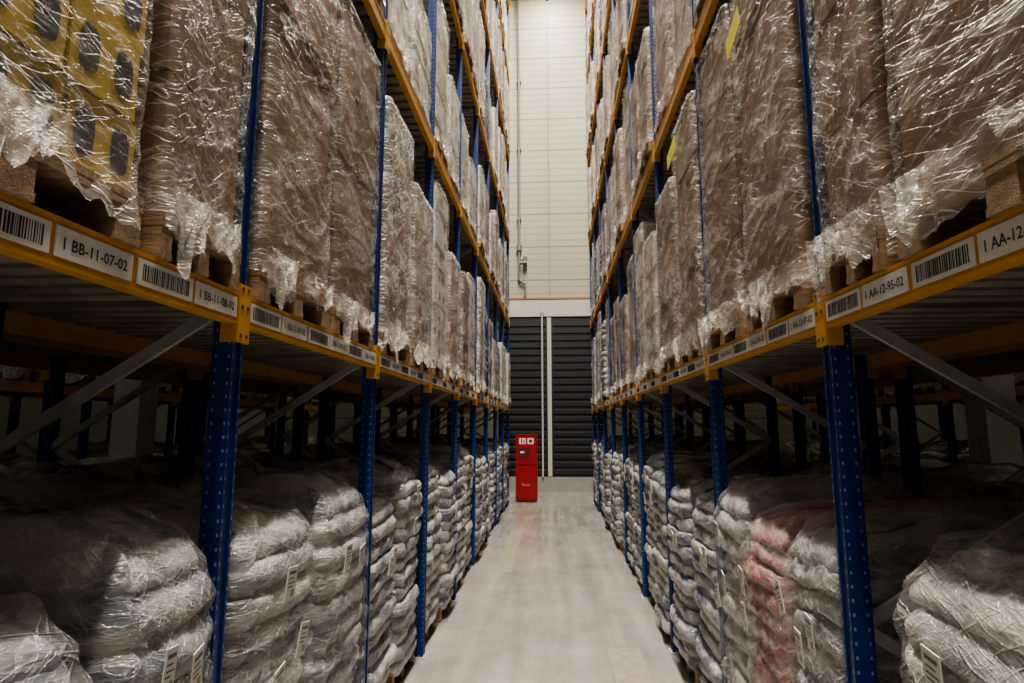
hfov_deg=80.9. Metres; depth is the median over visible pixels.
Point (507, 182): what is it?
pallet
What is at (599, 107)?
pallet
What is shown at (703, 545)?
sacks
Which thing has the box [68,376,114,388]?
pallet
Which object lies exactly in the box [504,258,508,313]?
pallet
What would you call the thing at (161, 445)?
sacks
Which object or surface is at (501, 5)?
pallet
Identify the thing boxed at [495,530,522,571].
floor patch
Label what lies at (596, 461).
sacks
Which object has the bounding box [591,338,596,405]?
pallet
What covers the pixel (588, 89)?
pallet
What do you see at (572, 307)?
trim
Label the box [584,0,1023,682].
rack
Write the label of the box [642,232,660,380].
pallet
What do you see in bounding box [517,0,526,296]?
riser pipe
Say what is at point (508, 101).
pallet
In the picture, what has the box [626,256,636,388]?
pallet
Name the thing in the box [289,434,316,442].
sacks
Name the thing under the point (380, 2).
pallet
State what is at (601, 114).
pallet
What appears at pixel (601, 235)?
sacks
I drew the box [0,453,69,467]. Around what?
sacks
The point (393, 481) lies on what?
sacks
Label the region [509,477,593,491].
baseboard
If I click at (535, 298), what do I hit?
trim
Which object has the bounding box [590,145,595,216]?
pallet
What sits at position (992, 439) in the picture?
column
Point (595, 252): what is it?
sacks
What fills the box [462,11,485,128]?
pallet
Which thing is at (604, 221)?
pallet
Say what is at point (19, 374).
pallet
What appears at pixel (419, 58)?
pallet
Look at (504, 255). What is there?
pallet
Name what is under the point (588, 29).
pallet
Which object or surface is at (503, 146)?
pallet
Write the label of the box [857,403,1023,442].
wall
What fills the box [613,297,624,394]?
pallet
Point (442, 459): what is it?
sacks
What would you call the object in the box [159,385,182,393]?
pallet
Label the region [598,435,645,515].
sacks
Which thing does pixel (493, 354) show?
pallet
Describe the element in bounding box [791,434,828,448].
sacks
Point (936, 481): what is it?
sacks
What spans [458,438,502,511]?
sacks
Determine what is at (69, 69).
pallet
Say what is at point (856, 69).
pallet
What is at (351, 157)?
pallet
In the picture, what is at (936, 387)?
pallet
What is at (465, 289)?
pallet
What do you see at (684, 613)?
sacks
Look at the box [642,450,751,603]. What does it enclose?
sacks
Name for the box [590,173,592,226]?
pallet
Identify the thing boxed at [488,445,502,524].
sacks
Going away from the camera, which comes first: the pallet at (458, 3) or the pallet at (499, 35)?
the pallet at (458, 3)
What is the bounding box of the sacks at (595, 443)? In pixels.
[592,436,602,506]
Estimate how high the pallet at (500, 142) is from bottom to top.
1.600 m
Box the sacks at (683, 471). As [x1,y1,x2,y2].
[648,461,768,634]
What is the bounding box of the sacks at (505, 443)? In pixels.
[504,441,508,507]
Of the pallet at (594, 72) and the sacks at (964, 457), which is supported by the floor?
the sacks at (964, 457)
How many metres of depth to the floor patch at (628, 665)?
5.27 m
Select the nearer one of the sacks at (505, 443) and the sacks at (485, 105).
the sacks at (485, 105)
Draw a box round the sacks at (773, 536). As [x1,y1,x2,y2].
[738,502,983,682]
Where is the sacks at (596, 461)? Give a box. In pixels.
[595,447,602,511]
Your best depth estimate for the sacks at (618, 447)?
11.62 m
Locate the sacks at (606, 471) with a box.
[603,451,611,530]
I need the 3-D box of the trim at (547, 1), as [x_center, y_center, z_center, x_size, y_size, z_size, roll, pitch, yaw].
[1.259,-7.244,20.843,0.040,11.500,0.029,-1,-8,4]
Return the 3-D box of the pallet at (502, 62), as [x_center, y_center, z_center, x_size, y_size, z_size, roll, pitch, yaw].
[-0.795,-6.450,15.392,1.321,1.623,0.836,-1,-8,4]
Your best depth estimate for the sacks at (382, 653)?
4.29 m
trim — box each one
[509,297,589,299]
[509,299,589,317]
[547,1,549,294]
[547,317,551,475]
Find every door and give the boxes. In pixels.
[499,318,547,475]
[551,317,602,475]
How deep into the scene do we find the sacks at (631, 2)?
8.06 m
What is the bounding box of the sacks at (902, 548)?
[774,510,1023,682]
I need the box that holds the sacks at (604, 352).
[599,318,608,400]
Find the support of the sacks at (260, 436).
on the floor
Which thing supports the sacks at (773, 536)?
on the floor
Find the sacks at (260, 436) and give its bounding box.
[253,434,303,444]
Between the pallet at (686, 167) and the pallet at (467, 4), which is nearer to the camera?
the pallet at (686, 167)
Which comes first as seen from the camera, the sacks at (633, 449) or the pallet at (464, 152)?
the pallet at (464, 152)
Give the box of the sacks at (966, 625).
[904,548,1023,682]
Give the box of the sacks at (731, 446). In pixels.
[710,440,794,456]
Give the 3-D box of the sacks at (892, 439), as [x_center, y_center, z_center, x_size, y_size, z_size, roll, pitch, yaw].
[7.417,2.842,12.037,1.256,1.873,0.797,-1,-8,4]
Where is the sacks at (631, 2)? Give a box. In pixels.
[627,0,648,36]
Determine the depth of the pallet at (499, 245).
14.72 m
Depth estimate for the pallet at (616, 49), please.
9.91 m
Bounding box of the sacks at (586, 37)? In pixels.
[584,20,588,76]
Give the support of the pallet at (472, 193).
on the rack at (62, 280)
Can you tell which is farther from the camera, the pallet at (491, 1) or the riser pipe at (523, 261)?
the riser pipe at (523, 261)
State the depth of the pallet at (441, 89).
6.72 m
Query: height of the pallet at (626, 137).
2.025 m
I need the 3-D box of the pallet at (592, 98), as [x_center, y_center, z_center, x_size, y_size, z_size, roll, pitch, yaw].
[2.616,-6.335,15.466,1.321,1.518,0.797,0,-8,4]
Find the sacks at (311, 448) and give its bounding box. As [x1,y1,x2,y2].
[284,442,352,458]
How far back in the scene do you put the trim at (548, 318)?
19.44 m
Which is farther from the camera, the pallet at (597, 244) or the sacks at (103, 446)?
the pallet at (597, 244)
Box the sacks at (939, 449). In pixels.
[921,439,967,461]
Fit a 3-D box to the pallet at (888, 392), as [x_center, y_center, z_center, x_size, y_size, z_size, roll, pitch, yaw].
[7.306,0.147,10.592,1.309,1.631,0.778,-1,-8,4]
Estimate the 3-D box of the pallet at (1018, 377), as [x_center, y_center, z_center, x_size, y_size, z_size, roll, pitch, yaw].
[7.115,-0.441,7.978,1.322,2.075,0.843,-1,-8,4]
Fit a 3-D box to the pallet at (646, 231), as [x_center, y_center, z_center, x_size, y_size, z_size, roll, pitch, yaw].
[2.164,-0.435,7.378,1.312,1.972,0.794,-1,-8,4]
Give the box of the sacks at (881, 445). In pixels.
[879,442,918,459]
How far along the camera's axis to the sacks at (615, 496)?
10.34 m
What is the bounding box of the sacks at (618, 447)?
[607,443,656,532]
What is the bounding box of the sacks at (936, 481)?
[862,462,1023,503]
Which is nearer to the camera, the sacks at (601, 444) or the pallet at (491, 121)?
the pallet at (491, 121)
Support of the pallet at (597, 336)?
on the rack at (963, 293)
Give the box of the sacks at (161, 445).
[154,441,177,455]
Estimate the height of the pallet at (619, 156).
1.651 m
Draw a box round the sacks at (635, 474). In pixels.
[631,460,650,594]
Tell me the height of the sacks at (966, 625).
1.829 m
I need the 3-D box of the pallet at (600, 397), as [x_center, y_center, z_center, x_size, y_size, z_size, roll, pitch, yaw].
[2.571,0.367,13.656,1.322,2.041,0.825,0,-8,3]
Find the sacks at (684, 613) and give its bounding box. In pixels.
[666,473,793,682]
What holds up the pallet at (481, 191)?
on the rack at (62, 280)
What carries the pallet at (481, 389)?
on the rack at (62, 280)
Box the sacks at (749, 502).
[714,475,931,682]
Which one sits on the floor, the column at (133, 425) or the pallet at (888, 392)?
the column at (133, 425)
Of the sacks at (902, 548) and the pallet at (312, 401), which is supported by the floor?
the sacks at (902, 548)
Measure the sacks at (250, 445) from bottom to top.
1.827 m
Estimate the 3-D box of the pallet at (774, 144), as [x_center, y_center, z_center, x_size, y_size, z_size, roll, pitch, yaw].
[1.840,-1.118,3.014,1.297,2.151,0.834,-1,-8,4]
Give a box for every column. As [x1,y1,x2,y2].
[108,379,158,459]
[963,374,1023,466]
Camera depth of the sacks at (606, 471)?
12.13 m
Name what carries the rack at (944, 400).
on the floor
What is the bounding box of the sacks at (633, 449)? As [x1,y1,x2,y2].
[618,443,686,547]
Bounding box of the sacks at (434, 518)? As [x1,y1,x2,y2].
[349,453,441,650]
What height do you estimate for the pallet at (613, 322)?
1.473 m
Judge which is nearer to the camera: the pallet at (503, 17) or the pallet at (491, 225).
the pallet at (491, 225)
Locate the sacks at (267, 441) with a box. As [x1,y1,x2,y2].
[245,437,286,452]
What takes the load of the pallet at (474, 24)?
on the rack at (62, 280)
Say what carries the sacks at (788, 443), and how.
on the floor
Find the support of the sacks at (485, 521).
on the floor
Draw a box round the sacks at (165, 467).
[79,454,236,487]
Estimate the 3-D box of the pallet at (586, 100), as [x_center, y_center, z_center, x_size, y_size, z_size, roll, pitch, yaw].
[2.734,-6.325,17.273,1.312,1.969,0.802,-1,-8,4]
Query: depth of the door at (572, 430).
19.46 m
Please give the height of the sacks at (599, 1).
1.988 m
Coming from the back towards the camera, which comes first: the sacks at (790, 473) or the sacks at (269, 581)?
the sacks at (790, 473)
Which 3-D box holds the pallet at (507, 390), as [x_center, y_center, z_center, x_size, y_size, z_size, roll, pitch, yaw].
[-0.652,1.039,16.147,1.298,1.398,0.826,0,-8,4]
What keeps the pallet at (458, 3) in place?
on the rack at (62, 280)
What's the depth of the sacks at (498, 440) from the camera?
14.86 m
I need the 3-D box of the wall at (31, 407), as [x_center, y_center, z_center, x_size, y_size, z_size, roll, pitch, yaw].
[-9.106,-5.781,8.511,0.200,18.000,26.000,-1,-8,4]
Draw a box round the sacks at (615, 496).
[609,447,624,549]
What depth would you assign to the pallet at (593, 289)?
15.94 m
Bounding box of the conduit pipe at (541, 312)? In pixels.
[540,309,543,476]
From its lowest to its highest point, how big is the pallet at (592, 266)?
1.661 m
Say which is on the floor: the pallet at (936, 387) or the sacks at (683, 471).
the sacks at (683, 471)
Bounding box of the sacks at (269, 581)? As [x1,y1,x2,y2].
[103,485,312,682]
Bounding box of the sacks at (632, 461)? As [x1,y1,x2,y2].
[623,450,686,576]
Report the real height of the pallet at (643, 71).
1.438 m
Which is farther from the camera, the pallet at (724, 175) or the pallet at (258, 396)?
the pallet at (258, 396)
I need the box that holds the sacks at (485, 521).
[476,453,489,551]
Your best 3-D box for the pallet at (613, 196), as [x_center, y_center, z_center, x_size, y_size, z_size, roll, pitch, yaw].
[2.353,-2.261,10.393,1.312,1.606,0.784,-1,-8,4]
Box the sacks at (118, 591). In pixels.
[0,502,210,682]
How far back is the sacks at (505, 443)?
15.66 m
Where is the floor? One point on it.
(569, 596)
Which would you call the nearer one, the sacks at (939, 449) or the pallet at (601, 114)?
the sacks at (939, 449)
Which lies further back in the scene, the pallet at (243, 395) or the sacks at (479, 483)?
the pallet at (243, 395)
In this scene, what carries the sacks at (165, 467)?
on the floor
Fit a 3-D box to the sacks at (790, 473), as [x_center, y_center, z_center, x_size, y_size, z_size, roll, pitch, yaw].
[3.363,2.099,6.054,1.272,1.695,0.845,-1,-8,4]
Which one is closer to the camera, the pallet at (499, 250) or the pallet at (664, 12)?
the pallet at (664, 12)
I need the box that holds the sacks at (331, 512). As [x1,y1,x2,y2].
[176,467,366,682]
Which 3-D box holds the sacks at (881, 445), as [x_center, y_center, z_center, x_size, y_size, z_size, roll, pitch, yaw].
[7.359,2.771,11.162,1.264,1.772,0.801,0,-8,3]
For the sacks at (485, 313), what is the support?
on the rack at (62, 280)
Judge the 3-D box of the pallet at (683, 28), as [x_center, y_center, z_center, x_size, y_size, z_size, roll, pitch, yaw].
[2.010,-2.984,5.048,1.316,1.504,0.775,-1,-8,4]
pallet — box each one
[0,0,147,247]
[0,366,30,382]
[6,369,89,385]
[44,0,256,290]
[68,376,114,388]
[68,382,172,393]
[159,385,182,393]
[240,391,255,399]
[247,0,337,328]
[255,393,274,401]
[286,396,292,402]
[309,399,318,405]
[324,1,380,348]
[344,0,385,16]
[357,0,411,83]
[378,99,413,363]
[386,0,431,129]
[405,182,433,372]
[411,0,449,170]
[413,183,448,380]
[440,0,465,31]
[445,75,460,196]
[445,252,460,384]
[446,0,478,98]
[447,0,475,71]
[448,116,469,218]
[459,272,471,388]
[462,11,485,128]
[463,166,485,257]
[464,272,475,391]
[465,213,495,281]
[466,158,476,240]
[468,99,492,162]
[471,277,485,397]
[481,0,489,32]
[483,188,489,269]
[484,0,493,57]
[488,321,493,398]
[489,128,502,201]
[489,210,499,291]
[490,2,497,82]
[490,20,502,106]
[490,107,498,184]
[491,341,496,400]
[494,0,502,18]
[497,342,504,403]
[497,347,500,402]
[498,240,503,302]
[498,246,501,298]
[499,0,505,39]
[501,54,505,125]
[501,135,505,214]
[504,16,509,72]
[504,66,508,142]
[504,168,507,223]
[504,255,509,317]
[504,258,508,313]
[504,346,507,404]
[505,4,506,55]
[505,173,509,232]
[505,353,510,406]
[506,84,510,155]
[585,85,588,158]
[586,0,589,59]
[587,77,590,145]
[587,168,591,237]
[588,0,594,44]
[588,61,594,128]
[589,0,593,23]
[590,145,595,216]
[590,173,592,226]
[590,258,593,317]
[591,257,594,311]
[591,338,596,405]
[592,54,603,107]
[593,2,600,90]
[594,130,605,203]
[596,237,599,299]
[596,332,599,403]
[597,101,604,173]
[597,104,603,187]
[597,312,607,402]
[601,0,611,41]
[601,203,607,283]
[602,55,611,154]
[605,299,616,398]
[607,178,613,269]
[608,17,623,128]
[610,165,632,256]
[610,317,617,396]
[612,1,625,104]
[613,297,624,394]
[614,129,626,244]
[615,0,641,77]
[620,295,630,391]
[622,78,655,222]
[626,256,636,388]
[629,68,640,200]
[634,221,656,386]
[635,27,675,178]
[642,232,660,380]
[651,0,675,135]
[656,176,681,373]
[667,91,706,364]
[669,0,708,89]
[693,0,725,27]
[698,4,748,354]
[725,0,817,332]
[776,400,786,405]
[803,396,816,403]
[806,0,987,303]
[879,0,1023,259]
[883,387,894,396]
[913,382,941,394]
[1013,373,1023,385]
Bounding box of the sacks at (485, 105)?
[483,66,488,141]
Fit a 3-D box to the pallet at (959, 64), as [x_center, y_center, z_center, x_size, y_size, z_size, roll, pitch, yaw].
[1.742,-1.317,1.518,1.303,2.085,0.968,0,-8,3]
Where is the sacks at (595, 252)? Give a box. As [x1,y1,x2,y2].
[594,238,598,303]
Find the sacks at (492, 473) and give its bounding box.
[458,442,495,532]
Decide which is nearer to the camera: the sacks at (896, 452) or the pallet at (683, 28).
the pallet at (683, 28)
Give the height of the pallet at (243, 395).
2.068 m
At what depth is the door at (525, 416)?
19.61 m
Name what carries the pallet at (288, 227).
on the rack at (62, 280)
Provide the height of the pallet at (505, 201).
1.568 m
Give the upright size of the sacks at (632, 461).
1.722 m
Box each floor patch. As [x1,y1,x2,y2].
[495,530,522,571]
[608,648,652,682]
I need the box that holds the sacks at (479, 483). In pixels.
[469,454,484,558]
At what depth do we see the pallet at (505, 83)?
16.10 m
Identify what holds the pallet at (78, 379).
on the rack at (15, 390)
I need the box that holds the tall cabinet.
[515,434,537,501]
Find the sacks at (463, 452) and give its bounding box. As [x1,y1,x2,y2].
[389,441,474,577]
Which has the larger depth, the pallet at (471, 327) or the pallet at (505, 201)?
the pallet at (505, 201)
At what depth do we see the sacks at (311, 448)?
7.88 m
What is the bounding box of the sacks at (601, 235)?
[599,227,603,287]
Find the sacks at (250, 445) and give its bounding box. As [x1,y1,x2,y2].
[237,440,269,451]
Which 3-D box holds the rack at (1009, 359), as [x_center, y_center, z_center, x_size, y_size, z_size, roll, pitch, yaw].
[3.407,-1.066,7.860,1.132,8.480,18.140,-1,-8,4]
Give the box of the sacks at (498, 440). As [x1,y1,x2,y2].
[476,438,507,505]
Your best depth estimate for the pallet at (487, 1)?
11.93 m
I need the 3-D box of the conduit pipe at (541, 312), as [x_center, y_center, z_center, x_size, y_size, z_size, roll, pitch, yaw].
[0.987,1.617,19.448,0.100,5.437,0.135,-1,-8,4]
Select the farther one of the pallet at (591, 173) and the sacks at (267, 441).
the pallet at (591, 173)
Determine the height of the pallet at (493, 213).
1.616 m
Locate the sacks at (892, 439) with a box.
[859,436,898,460]
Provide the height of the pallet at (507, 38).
1.551 m
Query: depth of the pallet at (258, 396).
12.60 m
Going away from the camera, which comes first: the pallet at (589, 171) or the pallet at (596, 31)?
the pallet at (596, 31)
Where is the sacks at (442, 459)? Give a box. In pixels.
[383,448,466,589]
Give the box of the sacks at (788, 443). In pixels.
[783,440,793,446]
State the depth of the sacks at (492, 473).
12.11 m
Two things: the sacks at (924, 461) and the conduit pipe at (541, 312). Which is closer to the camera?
the sacks at (924, 461)
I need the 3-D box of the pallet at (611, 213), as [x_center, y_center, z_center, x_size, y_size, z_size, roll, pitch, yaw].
[2.408,-2.192,11.259,1.322,1.648,0.830,-1,-8,4]
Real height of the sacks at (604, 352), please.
1.831 m
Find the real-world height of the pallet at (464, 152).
1.371 m
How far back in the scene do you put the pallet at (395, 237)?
4.58 m
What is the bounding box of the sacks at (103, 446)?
[68,440,164,456]
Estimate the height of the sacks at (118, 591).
1.850 m
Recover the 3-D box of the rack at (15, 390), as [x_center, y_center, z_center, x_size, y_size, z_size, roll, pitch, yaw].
[-6.118,0.173,8.054,1.132,6.080,18.040,-1,-8,4]
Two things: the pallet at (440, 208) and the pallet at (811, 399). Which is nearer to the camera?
the pallet at (440, 208)
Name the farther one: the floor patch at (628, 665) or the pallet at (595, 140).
the pallet at (595, 140)
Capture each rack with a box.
[0,0,509,682]
[0,334,463,488]
[0,375,318,459]
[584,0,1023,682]
[637,343,1023,498]
[777,384,1023,462]
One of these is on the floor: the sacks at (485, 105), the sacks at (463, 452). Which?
the sacks at (463, 452)
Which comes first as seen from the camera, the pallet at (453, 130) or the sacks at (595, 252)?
the pallet at (453, 130)
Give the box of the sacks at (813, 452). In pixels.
[806,441,820,459]
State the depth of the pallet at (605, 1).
11.94 m
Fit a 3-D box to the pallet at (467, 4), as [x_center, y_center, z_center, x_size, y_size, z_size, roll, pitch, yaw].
[-1.195,-5.032,8.915,1.321,1.828,0.821,-1,-8,4]
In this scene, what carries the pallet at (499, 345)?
on the rack at (62, 280)
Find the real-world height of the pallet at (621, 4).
1.345 m
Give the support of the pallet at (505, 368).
on the rack at (62, 280)
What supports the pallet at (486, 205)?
on the rack at (62, 280)
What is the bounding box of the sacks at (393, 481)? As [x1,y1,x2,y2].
[282,458,422,682]
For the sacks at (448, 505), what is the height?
1.637 m
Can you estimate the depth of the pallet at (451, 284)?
7.18 m
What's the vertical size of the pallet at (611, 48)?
1.934 m
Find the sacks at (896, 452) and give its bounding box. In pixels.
[891,443,928,456]
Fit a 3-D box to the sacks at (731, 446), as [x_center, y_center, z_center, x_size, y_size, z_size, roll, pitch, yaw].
[3.533,2.382,8.731,1.256,1.873,0.772,0,-8,4]
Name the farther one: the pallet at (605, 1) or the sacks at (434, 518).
the pallet at (605, 1)
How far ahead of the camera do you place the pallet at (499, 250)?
13.90 m
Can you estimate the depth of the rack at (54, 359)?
4.19 m
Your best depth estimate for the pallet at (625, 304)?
8.99 m
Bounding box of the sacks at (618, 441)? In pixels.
[601,438,649,512]
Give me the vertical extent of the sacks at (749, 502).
1.829 m
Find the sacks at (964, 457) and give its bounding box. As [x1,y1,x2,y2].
[957,441,1023,462]
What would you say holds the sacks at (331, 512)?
on the floor
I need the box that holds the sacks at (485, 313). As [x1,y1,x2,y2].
[482,304,487,395]
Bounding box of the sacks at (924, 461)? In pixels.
[803,456,950,479]
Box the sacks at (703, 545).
[690,478,798,682]
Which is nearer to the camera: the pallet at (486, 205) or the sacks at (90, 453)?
the sacks at (90, 453)
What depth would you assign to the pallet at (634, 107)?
7.78 m
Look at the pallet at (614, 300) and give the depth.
11.93 m
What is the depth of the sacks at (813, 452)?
13.84 m
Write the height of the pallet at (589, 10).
1.674 m
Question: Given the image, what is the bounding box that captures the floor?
[395,492,694,682]
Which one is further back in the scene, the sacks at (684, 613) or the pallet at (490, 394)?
the pallet at (490, 394)
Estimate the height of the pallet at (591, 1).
1.582 m
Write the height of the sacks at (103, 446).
1.873 m
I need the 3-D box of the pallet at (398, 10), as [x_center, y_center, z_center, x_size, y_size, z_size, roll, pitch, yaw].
[-1.500,-3.190,5.057,1.312,1.989,0.777,-1,-8,4]
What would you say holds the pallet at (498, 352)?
on the rack at (62, 280)
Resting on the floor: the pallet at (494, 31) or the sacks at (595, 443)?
the sacks at (595, 443)
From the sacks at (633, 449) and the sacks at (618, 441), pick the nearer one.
the sacks at (633, 449)
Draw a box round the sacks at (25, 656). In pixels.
[0,613,69,682]
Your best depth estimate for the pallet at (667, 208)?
5.52 m
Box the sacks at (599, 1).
[598,0,609,60]
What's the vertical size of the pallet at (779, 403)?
2.068 m
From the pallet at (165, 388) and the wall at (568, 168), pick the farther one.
the wall at (568, 168)
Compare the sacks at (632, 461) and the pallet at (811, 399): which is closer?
the sacks at (632, 461)
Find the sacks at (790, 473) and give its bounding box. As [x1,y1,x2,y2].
[781,463,819,480]
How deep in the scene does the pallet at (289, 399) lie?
14.00 m
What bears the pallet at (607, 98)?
on the rack at (963, 293)
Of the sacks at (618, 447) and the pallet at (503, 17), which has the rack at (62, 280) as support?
the pallet at (503, 17)
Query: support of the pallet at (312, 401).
on the rack at (15, 390)
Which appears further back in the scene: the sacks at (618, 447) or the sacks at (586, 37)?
the sacks at (586, 37)
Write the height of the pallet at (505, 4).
1.583 m
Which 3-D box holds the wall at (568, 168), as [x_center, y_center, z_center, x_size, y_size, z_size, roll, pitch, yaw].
[1.340,-4.102,20.567,19.000,18.000,0.300,-1,-8,4]
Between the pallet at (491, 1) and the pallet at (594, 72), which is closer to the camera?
the pallet at (491, 1)
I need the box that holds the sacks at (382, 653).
[356,491,397,682]
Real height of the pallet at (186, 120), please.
2.143 m
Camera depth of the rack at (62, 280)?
2.96 m
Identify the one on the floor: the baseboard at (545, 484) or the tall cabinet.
the tall cabinet
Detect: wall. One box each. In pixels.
[0,396,265,453]
[269,0,828,476]
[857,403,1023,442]
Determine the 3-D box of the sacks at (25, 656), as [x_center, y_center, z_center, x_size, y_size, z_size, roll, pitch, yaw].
[-1.675,1.376,1.142,1.295,1.771,0.853,-1,-8,4]
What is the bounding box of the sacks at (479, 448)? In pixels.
[461,443,490,530]
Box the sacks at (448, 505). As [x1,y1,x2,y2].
[433,465,459,621]
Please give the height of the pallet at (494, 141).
1.544 m
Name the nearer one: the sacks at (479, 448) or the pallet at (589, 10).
the sacks at (479, 448)
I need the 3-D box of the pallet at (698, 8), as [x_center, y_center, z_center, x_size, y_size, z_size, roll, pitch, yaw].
[1.907,-3.170,4.147,1.312,1.686,0.778,-1,-8,4]
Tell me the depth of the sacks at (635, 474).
8.04 m
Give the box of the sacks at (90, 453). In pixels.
[57,450,108,459]
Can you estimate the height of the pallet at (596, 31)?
1.836 m
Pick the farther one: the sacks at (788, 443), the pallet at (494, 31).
the sacks at (788, 443)
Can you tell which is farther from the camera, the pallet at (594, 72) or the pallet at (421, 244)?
the pallet at (594, 72)

